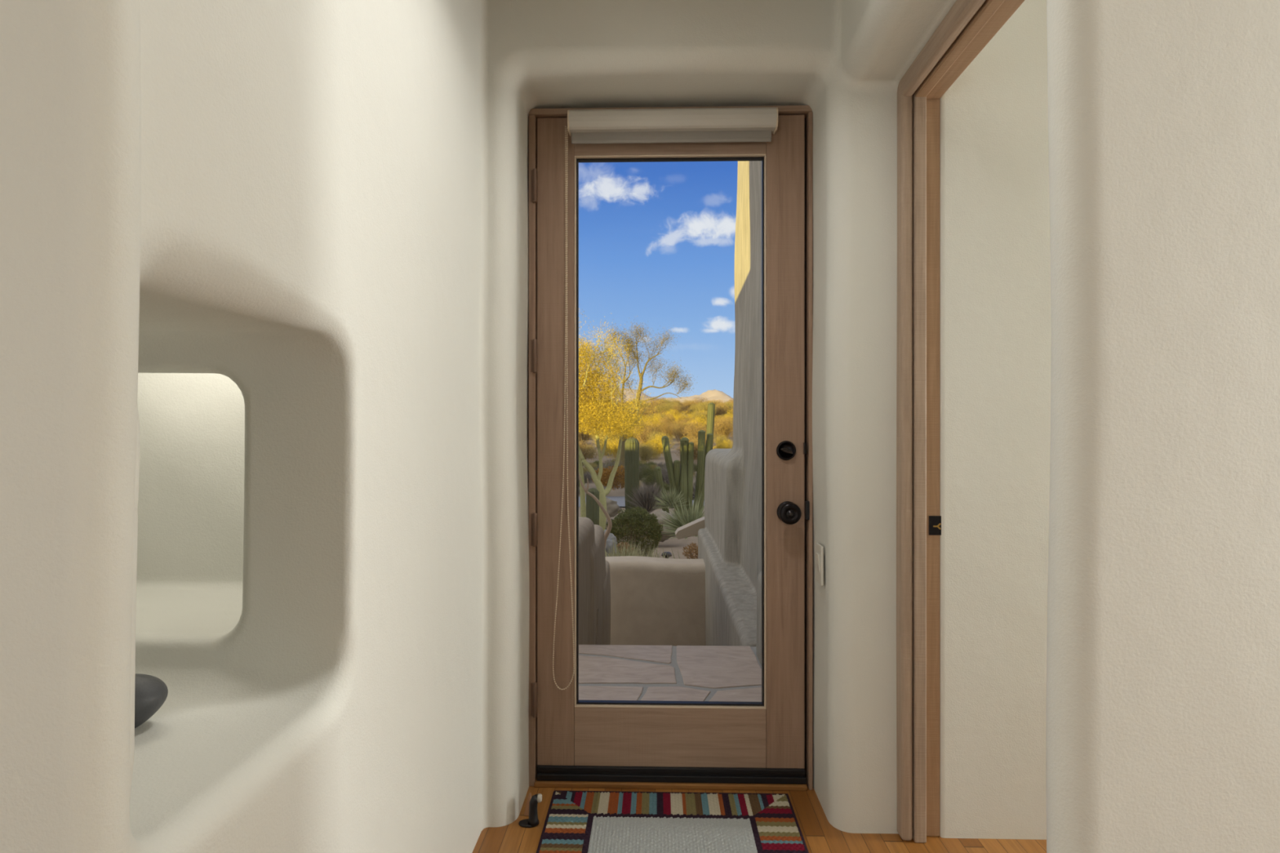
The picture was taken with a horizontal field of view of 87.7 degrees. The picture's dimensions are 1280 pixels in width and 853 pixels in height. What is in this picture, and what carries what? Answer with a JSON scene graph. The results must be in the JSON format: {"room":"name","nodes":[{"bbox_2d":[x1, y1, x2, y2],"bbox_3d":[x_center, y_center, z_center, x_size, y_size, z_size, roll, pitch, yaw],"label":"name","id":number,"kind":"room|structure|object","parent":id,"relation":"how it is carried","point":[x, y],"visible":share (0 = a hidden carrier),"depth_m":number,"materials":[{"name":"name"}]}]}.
{"room":"entry hallway","nodes":[
{"label":"entry hallway","id":0,"kind":"room"},
{"bbox_2d":[0,0,159,852],"bbox_3d":[-0.989,0.099,0.681,0.976,2.350,0.099,0,0,1],"label":"wall","id":1,"kind":"structure","parent":0,"point":[80,128],"depth_m":0.63,"materials":[{"name":"beige paint"}]},
{"bbox_2d":[129,0,488,852],"bbox_3d":[-0.972,-0.139,1.358,0.976,2.834,1.464,0,0,1],"label":"wall","id":2,"kind":"structure","parent":0,"point":[313,358],"depth_m":1.19,"materials":[{"name":"beige paint"}]},
{"bbox_2d":[134,674,168,728],"bbox_3d":[-0.785,0.424,1.020,0.111,0.083,0.091,0,0,1],"label":"vase","id":3,"kind":"object","parent":2,"relation":"on","point":[151,692],"visible":0.29,"depth_m":1.01,"materials":[{"name":"grey ceramic"}]},
{"bbox_2d":[578,516,610,644],"bbox_3d":[-0.521,1.962,5.240,0.486,2.574,2.698,0,0,1],"label":"wall","id":4,"kind":"structure","parent":0,"point":[594,580],"depth_m":4.73,"materials":[{"name":"beige paint"}]},
{"bbox_2d":[697,160,761,666],"bbox_3d":[1.477,-0.509,5.449,1.689,7.664,5.934,0,0,1],"label":"wall","id":5,"kind":"structure","parent":0,"point":[730,541],"depth_m":5.81,"materials":[{"name":"grey paint"}]},
{"bbox_2d":[675,516,704,539],"bbox_3d":[0.699,1.249,8.405,0.512,0.310,0.240,0,0,1],"label":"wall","id":6,"kind":"structure","parent":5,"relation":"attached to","point":[691,529],"depth_m":8.29,"materials":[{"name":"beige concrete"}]},
{"bbox_2d":[472,644,1046,852],"bbox_3d":[1.192,1.340,-0.330,7.200,0.200,8.200,0,0,1],"label":"floor","id":7,"kind":"structure","parent":0,"point":[820,836],"depth_m":3.08,"materials":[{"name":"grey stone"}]},
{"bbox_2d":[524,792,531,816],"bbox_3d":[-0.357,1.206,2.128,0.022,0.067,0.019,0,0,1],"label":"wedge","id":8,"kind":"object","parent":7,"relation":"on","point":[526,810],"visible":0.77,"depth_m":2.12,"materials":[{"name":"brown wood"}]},
{"bbox_2d":[518,793,542,827],"bbox_3d":[-0.341,1.193,2.077,0.074,0.094,0.040,0,0,1],"label":"door stop","id":9,"kind":"object","parent":7,"relation":"on","point":[533,821],"visible":1,"depth_m":2.07,"materials":[{"name":"black metal"}]},
{"bbox_2d":[536,791,808,852],"bbox_3d":[0.096,1.234,1.986,0.793,0.010,0.530,0,0,1],"label":"rug","id":10,"kind":"object","parent":7,"relation":"on","point":[576,821],"visible":1,"depth_m":2.07,"materials":[{"name":"multicoloured fabric"}]},
{"bbox_2d":[484,0,1051,839],"bbox_3d":[0.661,-0.140,2.169,2.275,2.828,0.413,0,0,1],"label":"wall","id":11,"kind":"structure","parent":0,"point":[540,54],"depth_m":2.03,"materials":[{"name":"beige paint"}]},
{"bbox_2d":[528,105,813,791],"bbox_3d":[0.103,0.072,2.315,0.973,2.335,0.167,0,0,1],"label":"door","id":12,"kind":"structure","parent":11,"relation":"in","point":[766,744],"depth_m":2.29,"materials":[{"name":"brown wood"}]},
{"bbox_2d":[552,106,777,690],"bbox_3d":[0.080,-0.082,2.260,0.761,1.973,0.072,0,0,1],"label":"roller blind","id":13,"kind":"object","parent":12,"relation":"attached to","point":[706,125],"visible":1,"depth_m":2.24,"materials":[{"name":"grey fabric"}]},
{"bbox_2d":[815,542,823,586],"bbox_3d":[0.579,0.446,2.157,0.015,0.127,0.072,0,0,1],"label":"light switch","id":14,"kind":"object","parent":11,"relation":"attached to","point":[820,548],"visible":1,"depth_m":2.14,"materials":[{"name":"grey plastic"}]},
{"bbox_2d":[896,0,1024,843],"bbox_3d":[0.839,0.064,1.599,0.136,2.352,1.000,0,0,1],"label":"door frame","id":15,"kind":"structure","parent":11,"relation":"in","point":[968,26],"depth_m":1.99,"materials":[{"name":"brown wood"}]},
{"bbox_2d":[845,0,956,72],"bbox_3d":[0.747,-0.141,1.470,0.311,2.829,0.985,0,0,1],"label":"wall","id":16,"kind":"structure","parent":0,"point":[882,35],"depth_m":1.80,"materials":[{"name":"beige paint"}]},
{"bbox_2d":[1045,0,1279,852],"bbox_3d":[1.169,-0.136,0.823,1.204,2.830,0.305,0,0,1],"label":"wall","id":17,"kind":"structure","parent":0,"point":[1162,735],"depth_m":0.88,"materials":[{"name":"beige paint"}]},
{"label":"outside","id":18,"kind":"structure","parent":0,"visible":0},
{"bbox_2d":[581,387,733,404],"bbox_3d":[20.993,-14.773,439.613,420.000,28.027,220.000,0,0,1],"label":"hills","id":19,"kind":"structure","parent":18,"point":[714,394],"depth_m":432.48,"materials":[{"name":"beige sand"}]},
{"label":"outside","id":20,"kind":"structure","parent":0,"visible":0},
{"bbox_2d":[578,413,733,559],"bbox_3d":[13.336,-1.949,133.308,200.000,9.798,252.800,0,0,1],"label":"ground","id":21,"kind":"structure","parent":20,"point":[673,543],"depth_m":27.87,"materials":[{"name":"beige soil"}]},
{"bbox_2d":[578,424,595,444],"bbox_3d":[-4.819,0.506,56.610,2.432,2.173,2.930,0,0,8],"label":"desert shrub","id":22,"kind":"object","parent":21,"relation":"on","point":[583,436],"visible":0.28,"depth_m":56.36,"materials":[{"name":"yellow plant"}]},
{"bbox_2d":[582,471,592,483],"bbox_3d":[-2.431,2.384,31.479,0.963,0.733,0.969,0,0,-9],"label":"desert shrub","id":23,"kind":"object","parent":21,"relation":"on","point":[586,476],"visible":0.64,"depth_m":31.37,"materials":[{"name":"green plant"}]},
{"bbox_2d":[581,444,598,458],"bbox_3d":[-3.509,1.669,44.806,1.964,1.139,1.777,0,0,-14],"label":"desert shrub","id":24,"kind":"object","parent":21,"relation":"on","point":[591,451],"visible":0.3,"depth_m":44.62,"materials":[{"name":"green plant"}]},
{"bbox_2d":[578,436,601,461],"bbox_3d":[-3.932,1.479,41.906,2.492,1.829,2.925,0,0,33],"label":"desert shrub","id":25,"kind":"object","parent":21,"relation":"on","point":[585,453],"visible":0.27,"depth_m":41.78,"materials":[{"name":"brown plant"}]},
{"bbox_2d":[582,461,598,471],"bbox_3d":[-2.634,2.248,35.703,1.011,0.749,1.059,0,0,-35],"label":"desert shrub","id":26,"kind":"object","parent":21,"relation":"on","point":[593,465],"visible":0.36,"depth_m":35.67,"materials":[{"name":"green plant"}]},
{"bbox_2d":[586,488,599,525],"bbox_3d":[-1.139,2.263,16.033,0.319,1.567,0.321,0,0,8],"label":"saguaro cactus","id":27,"kind":"object","parent":21,"relation":"on","point":[592,506],"visible":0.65,"depth_m":15.92,"materials":[{"name":"green plant"}]},
{"bbox_2d":[591,459,604,468],"bbox_3d":[-2.364,2.223,38.585,0.835,0.624,0.828,0,0,7],"label":"desert shrub","id":28,"kind":"object","parent":21,"relation":"on","point":[595,461],"visible":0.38,"depth_m":38.63,"materials":[{"name":"green plant"}]},
{"bbox_2d":[590,427,613,440],"bbox_3d":[-2.885,0.768,53.534,2.265,1.959,2.163,0,0,-43],"label":"desert shrub","id":29,"kind":"object","parent":21,"relation":"on","point":[592,435],"visible":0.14,"depth_m":53.35,"materials":[{"name":"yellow plant"}]},
{"bbox_2d":[591,467,613,486],"bbox_3d":[-1.531,2.092,27.553,0.997,0.834,1.082,0,0,21],"label":"shrub","id":30,"kind":"object","parent":21,"relation":"on","point":[597,469],"visible":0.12,"depth_m":27.37,"materials":[{"name":"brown plant"}]},
{"bbox_2d":[585,497,622,517],"bbox_3d":[-1.135,2.402,19.521,1.051,0.738,0.936,0,0,-24],"label":"boulder","id":31,"kind":"object","parent":21,"relation":"on","point":[612,508],"visible":0.3,"depth_m":19.25,"materials":[{"name":"stone"}]},
{"bbox_2d":[591,431,619,455],"bbox_3d":[-2.350,1.171,47.006,2.174,1.896,2.076,0,0,-39],"label":"desert shrub","id":32,"kind":"object","parent":21,"relation":"on","point":[602,445],"visible":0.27,"depth_m":46.73,"materials":[{"name":"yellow plant"}]},
{"bbox_2d":[590,458,624,490],"bbox_3d":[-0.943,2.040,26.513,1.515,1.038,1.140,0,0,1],"label":"shrub","id":33,"kind":"object","parent":21,"relation":"on","point":[619,473],"visible":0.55,"depth_m":26.37,"materials":[{"name":"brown plant"}]},
{"bbox_2d":[604,528,617,555],"bbox_3d":[-0.494,1.917,10.419,0.289,0.630,0.345,0,0,1],"label":"boulder","id":34,"kind":"object","parent":21,"relation":"on","point":[609,540],"visible":0.36,"depth_m":10.29,"materials":[{"name":"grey stone"}]},
{"bbox_2d":[602,459,619,467],"bbox_3d":[-1.238,2.169,33.797,1.297,1.019,1.285,0,0,-44],"label":"desert shrub","id":35,"kind":"object","parent":21,"relation":"on","point":[608,460],"visible":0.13,"depth_m":33.76,"materials":[{"name":"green plant"}]},
{"bbox_2d":[599,434,628,460],"bbox_3d":[-1.293,1.282,43.456,2.980,2.060,2.793,0,0,-12],"label":"desert shrub","id":36,"kind":"object","parent":21,"relation":"on","point":[615,447],"visible":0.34,"depth_m":43.21,"materials":[{"name":"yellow plant"}]},
{"bbox_2d":[578,304,659,530],"bbox_3d":[-1.538,-0.190,17.172,3.862,6.524,2.631,0,0,29],"label":"tree","id":37,"kind":"object","parent":21,"relation":"on","point":[593,379],"visible":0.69,"depth_m":16.82,"materials":[{"name":"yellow plant"}]},
{"bbox_2d":[616,542,634,555],"bbox_3d":[-0.254,2.027,10.816,0.383,0.344,0.341,0,0,1],"label":"dry shrub","id":38,"kind":"object","parent":21,"relation":"on","point":[622,543],"visible":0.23,"depth_m":10.78,"materials":[{"name":"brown plant"}]},
{"bbox_2d":[624,437,639,511],"bbox_3d":[-0.241,1.664,20.011,0.436,2.676,0.436,0,0,-25],"label":"saguaro cactus","id":39,"kind":"object","parent":21,"relation":"on","point":[631,446],"visible":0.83,"depth_m":19.85,"materials":[{"name":"green plant"}]},
{"bbox_2d":[604,506,663,556],"bbox_3d":[-0.118,2.195,12.514,1.140,1.377,1.112,0,0,1],"label":"round bush","id":40,"kind":"object","parent":21,"relation":"on","point":[633,517],"visible":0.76,"depth_m":12.27,"materials":[{"name":"green plant"}]},
{"bbox_2d":[626,419,650,441],"bbox_3d":[-0.435,0.470,56.491,2.757,2.231,2.585,0,0,-23],"label":"desert shrub","id":41,"kind":"object","parent":21,"relation":"on","point":[646,420],"visible":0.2,"depth_m":56.33,"materials":[{"name":"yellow plant"}]},
{"bbox_2d":[635,407,650,417],"bbox_3d":[0.160,-1.421,89.142,3.421,2.426,3.002,0,0,34],"label":"desert shrub","id":42,"kind":"object","parent":21,"relation":"on","point":[642,411],"visible":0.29,"depth_m":88.68,"materials":[{"name":"brown plant"}]},
{"bbox_2d":[631,399,655,412],"bbox_3d":[0.650,-2.569,101.428,4.369,3.421,4.512,0,0,21],"label":"desert shrub","id":43,"kind":"object","parent":21,"relation":"on","point":[642,405],"visible":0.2,"depth_m":100.93,"materials":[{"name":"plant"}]},
{"bbox_2d":[639,460,652,474],"bbox_3d":[0.062,2.197,35.672,1.192,0.850,1.203,0,0,8],"label":"desert shrub","id":44,"kind":"object","parent":21,"relation":"on","point":[640,465],"visible":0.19,"depth_m":35.49,"materials":[{"name":"green plant"}]},
{"bbox_2d":[598,319,694,482],"bbox_3d":[0.118,-1.221,31.317,5.205,8.024,2.977,0,0,8],"label":"tree","id":45,"kind":"object","parent":21,"relation":"on","point":[632,347],"visible":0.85,"depth_m":31.47,"materials":[{"name":"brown plant"}]},
{"bbox_2d":[625,480,668,513],"bbox_3d":[0.223,2.005,18.963,1.632,1.056,1.541,0,0,1],"label":"shrub","id":46,"kind":"object","parent":21,"relation":"on","point":[644,498],"visible":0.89,"depth_m":18.84,"materials":[{"name":"grey plant"}]},
{"bbox_2d":[629,420,664,445],"bbox_3d":[0.552,0.603,52.840,3.146,2.383,3.694,0,0,-44],"label":"desert shrub","id":47,"kind":"object","parent":21,"relation":"on","point":[642,437],"visible":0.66,"depth_m":52.57,"materials":[{"name":"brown plant"}]},
{"bbox_2d":[639,441,658,462],"bbox_3d":[0.336,1.665,41.321,1.657,1.508,1.735,0,0,-9],"label":"desert shrub","id":48,"kind":"object","parent":21,"relation":"on","point":[646,453],"visible":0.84,"depth_m":41.10,"materials":[{"name":"green plant"}]},
{"bbox_2d":[641,472,656,487],"bbox_3d":[0.452,2.422,29.923,0.851,0.743,0.859,0,0,25],"label":"desert shrub","id":49,"kind":"object","parent":21,"relation":"on","point":[651,478],"visible":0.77,"depth_m":29.89,"materials":[{"name":"green plant"}]},
{"bbox_2d":[640,400,658,409],"bbox_3d":[1.038,-2.823,109.876,4.875,3.169,4.277,0,0,21],"label":"desert shrub","id":50,"kind":"object","parent":21,"relation":"on","point":[654,402],"visible":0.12,"depth_m":109.19,"materials":[{"name":"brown plant"}]},
{"bbox_2d":[639,465,662,481],"bbox_3d":[0.578,2.275,32.111,1.246,0.906,1.257,0,0,42],"label":"desert shrub","id":51,"kind":"object","parent":21,"relation":"on","point":[644,472],"visible":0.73,"depth_m":31.96,"materials":[{"name":"green plant"}]},
{"bbox_2d":[641,406,659,422],"bbox_3d":[1.412,-1.651,92.912,3.269,2.478,3.725,0,0,-44],"label":"desert shrub","id":52,"kind":"object","parent":21,"relation":"on","point":[653,411],"visible":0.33,"depth_m":93.05,"materials":[{"name":"brown plant"}]},
{"bbox_2d":[648,464,657,471],"bbox_3d":[0.676,2.338,37.288,0.713,0.470,0.680,0,0,-40],"label":"desert shrub","id":53,"kind":"object","parent":21,"relation":"on","point":[652,465],"visible":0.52,"depth_m":37.20,"materials":[{"name":"green plant"}]},
{"bbox_2d":[640,432,669,458],"bbox_3d":[0.966,1.286,44.883,2.456,1.872,2.302,0,0,35],"label":"desert shrub","id":54,"kind":"object","parent":21,"relation":"on","point":[654,442],"visible":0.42,"depth_m":44.69,"materials":[{"name":"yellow plant"}]},
{"bbox_2d":[604,555,705,646],"bbox_3d":[-0.195,2.428,7.218,2.255,1.994,0.469,0,0,1],"label":"wall","id":55,"kind":"structure","parent":21,"relation":"on","point":[655,601],"depth_m":7.01,"materials":[{"name":"beige paint"}]},
{"bbox_2d":[635,510,676,542],"bbox_3d":[0.533,2.381,16.023,1.129,0.764,1.132,0,0,36],"label":"boulder","id":56,"kind":"object","parent":21,"relation":"on","point":[659,513],"visible":0.3,"depth_m":15.69,"materials":[{"name":"stone"}]},
{"bbox_2d":[652,413,662,421],"bbox_3d":[2.433,-0.684,78.801,2.629,2.093,2.754,0,0,15],"label":"desert shrub","id":57,"kind":"object","parent":21,"relation":"on","point":[658,417],"visible":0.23,"depth_m":78.72,"materials":[{"name":"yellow plant"}]},
{"bbox_2d":[644,416,671,435],"bbox_3d":[1.843,-0.069,67.263,3.598,2.136,3.373,0,0,27],"label":"desert shrub","id":58,"kind":"object","parent":21,"relation":"on","point":[659,423],"visible":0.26,"depth_m":66.96,"materials":[{"name":"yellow plant"}]},
{"bbox_2d":[648,413,666,421],"bbox_3d":[2.354,-0.789,82.459,2.762,1.876,2.907,0,0,45],"label":"desert shrub","id":59,"kind":"object","parent":21,"relation":"on","point":[658,413],"visible":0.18,"depth_m":82.04,"materials":[{"name":"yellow plant"}]},
{"bbox_2d":[650,395,666,404],"bbox_3d":[3.682,-4.419,138.187,4.631,3.862,5.278,0,0,-36],"label":"desert shrub","id":60,"kind":"object","parent":21,"relation":"on","point":[653,400],"visible":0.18,"depth_m":137.22,"materials":[{"name":"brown plant"}]},
{"bbox_2d":[651,400,666,414],"bbox_3d":[2.722,-3.090,115.804,5.054,3.178,4.435,0,0,8],"label":"desert shrub","id":61,"kind":"object","parent":21,"relation":"on","point":[660,401],"visible":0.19,"depth_m":115.02,"materials":[{"name":"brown plant"}]},
{"bbox_2d":[653,481,670,493],"bbox_3d":[0.917,2.519,27.051,0.867,0.721,0.874,0,0,-16],"label":"desert shrub","id":62,"kind":"object","parent":21,"relation":"on","point":[665,485],"visible":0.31,"depth_m":26.88,"materials":[{"name":"green plant"}]},
{"bbox_2d":[646,431,678,452],"bbox_3d":[1.506,1.130,48.904,2.528,1.759,2.793,0,0,-21],"label":"desert shrub","id":63,"kind":"object","parent":21,"relation":"on","point":[655,433],"visible":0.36,"depth_m":48.84,"materials":[{"name":"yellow plant"}]},
{"bbox_2d":[651,462,673,490],"bbox_3d":[1.389,2.106,28.553,1.901,1.459,1.913,0,0,36],"label":"desert shrub","id":64,"kind":"object","parent":21,"relation":"on","point":[665,478],"visible":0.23,"depth_m":28.41,"materials":[{"name":"green plant"}]},
{"bbox_2d":[652,402,675,414],"bbox_3d":[3.326,-2.153,97.996,3.357,2.933,3.190,0,0,-29],"label":"desert shrub","id":65,"kind":"object","parent":21,"relation":"on","point":[659,408],"visible":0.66,"depth_m":97.57,"materials":[{"name":"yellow plant"}]},
{"bbox_2d":[656,397,676,406],"bbox_3d":[3.948,-3.752,124.618,5.257,3.718,5.090,0,0,-40],"label":"desert shrub","id":66,"kind":"object","parent":21,"relation":"on","point":[665,400],"visible":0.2,"depth_m":124.09,"materials":[{"name":"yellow plant"}]},
{"bbox_2d":[661,551,671,558],"bbox_3d":[0.424,2.398,10.593,0.170,0.810,0.170,0,0,1],"label":"path light","id":67,"kind":"object","parent":21,"relation":"on","point":[669,554],"visible":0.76,"depth_m":10.54,"materials":[{"name":"black metal"}]},
{"bbox_2d":[656,419,677,439],"bbox_3d":[2.688,0.299,62.556,2.950,1.908,2.513,0,0,-3],"label":"desert shrub","id":68,"kind":"object","parent":21,"relation":"on","point":[665,429],"visible":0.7,"depth_m":62.25,"materials":[{"name":"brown plant"}]},
{"bbox_2d":[656,413,677,426],"bbox_3d":[2.827,-0.394,73.414,2.997,2.092,2.488,0,0,-10],"label":"desert shrub","id":69,"kind":"object","parent":21,"relation":"on","point":[664,418],"visible":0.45,"depth_m":73.13,"materials":[{"name":"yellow plant"}]},
{"bbox_2d":[662,409,677,423],"bbox_3d":[4.009,-1.190,86.618,3.022,2.238,2.886,0,0,-37],"label":"desert shrub","id":70,"kind":"object","parent":21,"relation":"on","point":[667,410],"visible":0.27,"depth_m":86.46,"materials":[{"name":"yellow plant"}]},
{"bbox_2d":[651,484,688,508],"bbox_3d":[0.781,1.812,17.348,1.174,0.670,1.108,0,0,35],"label":"agave","id":71,"kind":"object","parent":21,"relation":"on","point":[671,498],"visible":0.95,"depth_m":17.31,"materials":[{"name":"green plant"}]},
{"bbox_2d":[664,400,681,410],"bbox_3d":[5.152,-2.830,111.147,3.810,3.047,3.935,0,0,4],"label":"desert shrub","id":72,"kind":"object","parent":21,"relation":"on","point":[673,403],"visible":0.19,"depth_m":111.25,"materials":[{"name":"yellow plant"}]},
{"bbox_2d":[668,404,683,415],"bbox_3d":[5.462,-2.313,106.202,3.870,2.461,3.396,0,0,17],"label":"desert shrub","id":73,"kind":"object","parent":21,"relation":"on","point":[679,406],"visible":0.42,"depth_m":105.49,"materials":[{"name":"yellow plant"}]},
{"bbox_2d":[666,408,694,422],"bbox_3d":[4.848,-0.858,76.839,3.614,2.655,3.388,0,0,-21],"label":"desert shrub","id":74,"kind":"object","parent":21,"relation":"on","point":[685,415],"visible":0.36,"depth_m":76.36,"materials":[{"name":"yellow plant"}]},
{"bbox_2d":[672,400,688,414],"bbox_3d":[7.539,-3.670,128.924,4.260,3.176,3.738,0,0,-11],"label":"desert shrub","id":75,"kind":"object","parent":21,"relation":"on","point":[677,401],"visible":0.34,"depth_m":128.53,"materials":[{"name":"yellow plant"}]},
{"bbox_2d":[668,419,693,443],"bbox_3d":[3.744,0.469,56.992,3.307,2.184,2.817,0,0,40],"label":"desert shrub","id":76,"kind":"object","parent":21,"relation":"on","point":[682,428],"visible":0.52,"depth_m":56.81,"materials":[{"name":"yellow plant"}]},
{"bbox_2d":[658,490,704,539],"bbox_3d":[1.030,1.776,13.447,1.518,0.954,1.407,0,0,-11],"label":"yucca","id":77,"kind":"object","parent":21,"relation":"on","point":[679,522],"visible":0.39,"depth_m":13.40,"materials":[{"name":"green plant"}]},
{"bbox_2d":[674,416,692,427],"bbox_3d":[4.423,-0.074,68.837,2.184,1.946,2.631,0,0,-44],"label":"desert shrub","id":78,"kind":"object","parent":21,"relation":"on","point":[682,416],"visible":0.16,"depth_m":68.43,"materials":[{"name":"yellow plant"}]},
{"bbox_2d":[673,421,693,431],"bbox_3d":[3.932,0.420,60.033,2.088,1.949,2.187,0,0,32],"label":"desert shrub","id":79,"kind":"object","parent":21,"relation":"on","point":[686,421],"visible":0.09,"depth_m":59.95,"materials":[{"name":"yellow plant"}]},
{"bbox_2d":[654,430,713,518],"bbox_3d":[1.321,1.563,20.021,1.790,2.921,0.542,0,0,0],"label":"cactus","id":80,"kind":"object","parent":21,"relation":"on","point":[681,473],"visible":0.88,"depth_m":19.97,"materials":[{"name":"green plant"}]},
{"bbox_2d":[681,542,697,559],"bbox_3d":[0.903,2.108,11.183,0.346,0.343,0.345,0,0,-43],"label":"dry shrub","id":81,"kind":"object","parent":21,"relation":"on","point":[689,553],"visible":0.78,"depth_m":11.13,"materials":[{"name":"brown plant"}]},
{"bbox_2d":[672,435,706,463],"bbox_3d":[3.384,1.460,42.204,3.054,1.812,2.680,0,0,38],"label":"desert shrub","id":82,"kind":"object","parent":21,"relation":"on","point":[695,445],"visible":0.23,"depth_m":41.78,"materials":[{"name":"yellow plant"}]},
{"bbox_2d":[682,400,697,414],"bbox_3d":[9.700,-3.846,134.380,4.190,3.051,4.775,0,0,12],"label":"desert shrub","id":83,"kind":"object","parent":21,"relation":"on","point":[685,402],"visible":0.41,"depth_m":134.17,"materials":[{"name":"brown plant"}]},
{"bbox_2d":[683,413,706,431],"bbox_3d":[5.315,-0.085,65.407,3.433,2.344,3.219,0,0,37],"label":"desert shrub","id":84,"kind":"object","parent":21,"relation":"on","point":[695,419],"visible":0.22,"depth_m":65.10,"materials":[{"name":"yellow plant"}]},
{"bbox_2d":[688,409,706,420],"bbox_3d":[7.083,-1.124,85.610,3.348,2.195,3.197,0,0,45],"label":"desert shrub","id":85,"kind":"object","parent":21,"relation":"on","point":[701,410],"visible":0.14,"depth_m":85.60,"materials":[{"name":"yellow plant"}]},
{"bbox_2d":[688,401,707,413],"bbox_3d":[9.181,-2.439,102.731,3.604,3.024,3.424,0,0,21],"label":"desert shrub","id":86,"kind":"object","parent":21,"relation":"on","point":[694,407],"visible":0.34,"depth_m":102.42,"materials":[{"name":"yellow plant"}]},
{"bbox_2d":[692,480,704,501],"bbox_3d":[1.834,1.959,20.928,1.444,0.916,1.401,0,0,1],"label":"agave","id":87,"kind":"object","parent":21,"relation":"on","point":[694,486],"visible":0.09,"depth_m":20.90,"materials":[{"name":"green plant"}]},
{"bbox_2d":[690,410,706,426],"bbox_3d":[7.481,-0.927,82.144,3.052,2.205,3.212,0,0,20],"label":"desert shrub","id":88,"kind":"object","parent":21,"relation":"on","point":[696,413],"visible":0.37,"depth_m":81.70,"materials":[{"name":"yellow plant"}]},
{"bbox_2d":[693,396,707,404],"bbox_3d":[14.363,-5.220,159.562,4.809,3.766,5.480,0,0,-28],"label":"desert shrub","id":89,"kind":"object","parent":21,"relation":"on","point":[704,399],"visible":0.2,"depth_m":158.73,"materials":[{"name":"brown plant"}]},
{"bbox_2d":[680,421,726,445],"bbox_3d":[4.898,0.691,52.323,3.777,2.239,3.315,0,0,-13],"label":"desert shrub","id":90,"kind":"object","parent":21,"relation":"on","point":[695,428],"visible":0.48,"depth_m":52.14,"materials":[{"name":"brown plant"}]},
{"bbox_2d":[692,401,717,413],"bbox_3d":[8.974,-2.040,93.790,4.018,3.113,4.150,0,0,-26],"label":"desert shrub","id":91,"kind":"object","parent":21,"relation":"on","point":[700,406],"visible":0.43,"depth_m":93.92,"materials":[{"name":"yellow plant"}]},
{"bbox_2d":[706,402,715,449],"bbox_3d":[4.762,0.096,44.895,0.609,3.412,0.492,0,0,1],"label":"saguaro cactus","id":92,"kind":"object","parent":21,"relation":"on","point":[711,406],"visible":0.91,"depth_m":44.70,"materials":[{"name":"green plant"}]},
{"bbox_2d":[706,399,724,413],"bbox_3d":[13.584,-3.163,115.796,5.361,3.311,4.704,0,0,43],"label":"desert shrub","id":93,"kind":"object","parent":21,"relation":"on","point":[715,402],"visible":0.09,"depth_m":116.30,"materials":[{"name":"brown plant"}]},
{"bbox_2d":[702,414,730,433],"bbox_3d":[7.640,-0.129,68.484,3.442,2.104,3.922,0,0,16],"label":"desert shrub","id":94,"kind":"object","parent":21,"relation":"on","point":[717,419],"visible":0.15,"depth_m":68.46,"materials":[{"name":"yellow plant"}]},
{"bbox_2d":[712,440,732,448],"bbox_3d":[5.708,1.486,46.202,2.037,1.312,1.910,0,0,43],"label":"desert shrub","id":95,"kind":"object","parent":21,"relation":"on","point":[723,446],"visible":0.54,"depth_m":46.01,"materials":[{"name":"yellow plant"}]},
{"bbox_2d":[714,402,731,419],"bbox_3d":[11.340,-2.157,98.618,4.900,2.834,4.299,0,0,-17],"label":"desert shrub","id":96,"kind":"object","parent":21,"relation":"on","point":[721,411],"visible":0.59,"depth_m":97.76,"materials":[{"name":"brown plant"}]},
{"bbox_2d":[712,433,733,448],"bbox_3d":[6.111,1.233,49.197,1.986,1.507,1.797,0,0,35],"label":"desert shrub","id":97,"kind":"object","parent":21,"relation":"on","point":[718,439],"visible":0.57,"depth_m":49.08,"materials":[{"name":"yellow plant"}]},
{"bbox_2d":[713,416,733,439],"bbox_3d":[7.539,0.208,60.498,3.588,2.294,3.056,0,0,1],"label":"desert shrub","id":98,"kind":"object","parent":21,"relation":"on","point":[724,429],"visible":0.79,"depth_m":59.96,"materials":[{"name":"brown plant"}]},
{"bbox_2d":[715,401,733,416],"bbox_3d":[13.345,-2.528,103.937,4.106,3.089,3.976,0,0,36],"label":"desert shrub","id":99,"kind":"object","parent":21,"relation":"on","point":[728,405],"visible":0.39,"depth_m":103.08,"materials":[{"name":"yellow plant"}]},
{"bbox_2d":[719,413,733,426],"bbox_3d":[9.390,-0.519,74.863,2.937,2.162,2.753,0,0,40],"label":"desert shrub","id":100,"kind":"object","parent":21,"relation":"on","point":[727,415],"visible":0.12,"depth_m":74.41,"materials":[{"name":"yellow plant"}]},
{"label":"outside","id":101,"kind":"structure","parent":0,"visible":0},
{"bbox_3d":[-0.231,2.375,8.358,2.120,1.030,1.900,0,0,1],"label":"bank","id":102,"kind":"object","parent":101,"visible":0},
{"bbox_2d":[578,472,612,548],"bbox_3d":[-0.633,1.244,9.219,0.493,1.296,0.068,0,0,1],"label":"dead branch","id":103,"kind":"object","parent":102,"relation":"on","point":[609,520],"visible":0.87,"depth_m":9.20,"materials":[{"name":"brown wood"}]},
{"bbox_2d":[604,537,688,559],"bbox_3d":[-0.001,1.612,8.175,1.154,0.504,1.328,0,0,1],"label":"grass","id":104,"kind":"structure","parent":102,"relation":"on","point":[628,553],"depth_m":8.34,"materials":[{"name":"green plant"}]},
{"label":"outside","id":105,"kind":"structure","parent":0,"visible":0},
{"bbox_2d":[578,496,704,506],"bbox_3d":[4.123,2.780,24.879,35.000,0.001,5.016,0,0,1],"label":"road","id":106,"kind":"structure","parent":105,"point":[620,500],"depth_m":25.23,"materials":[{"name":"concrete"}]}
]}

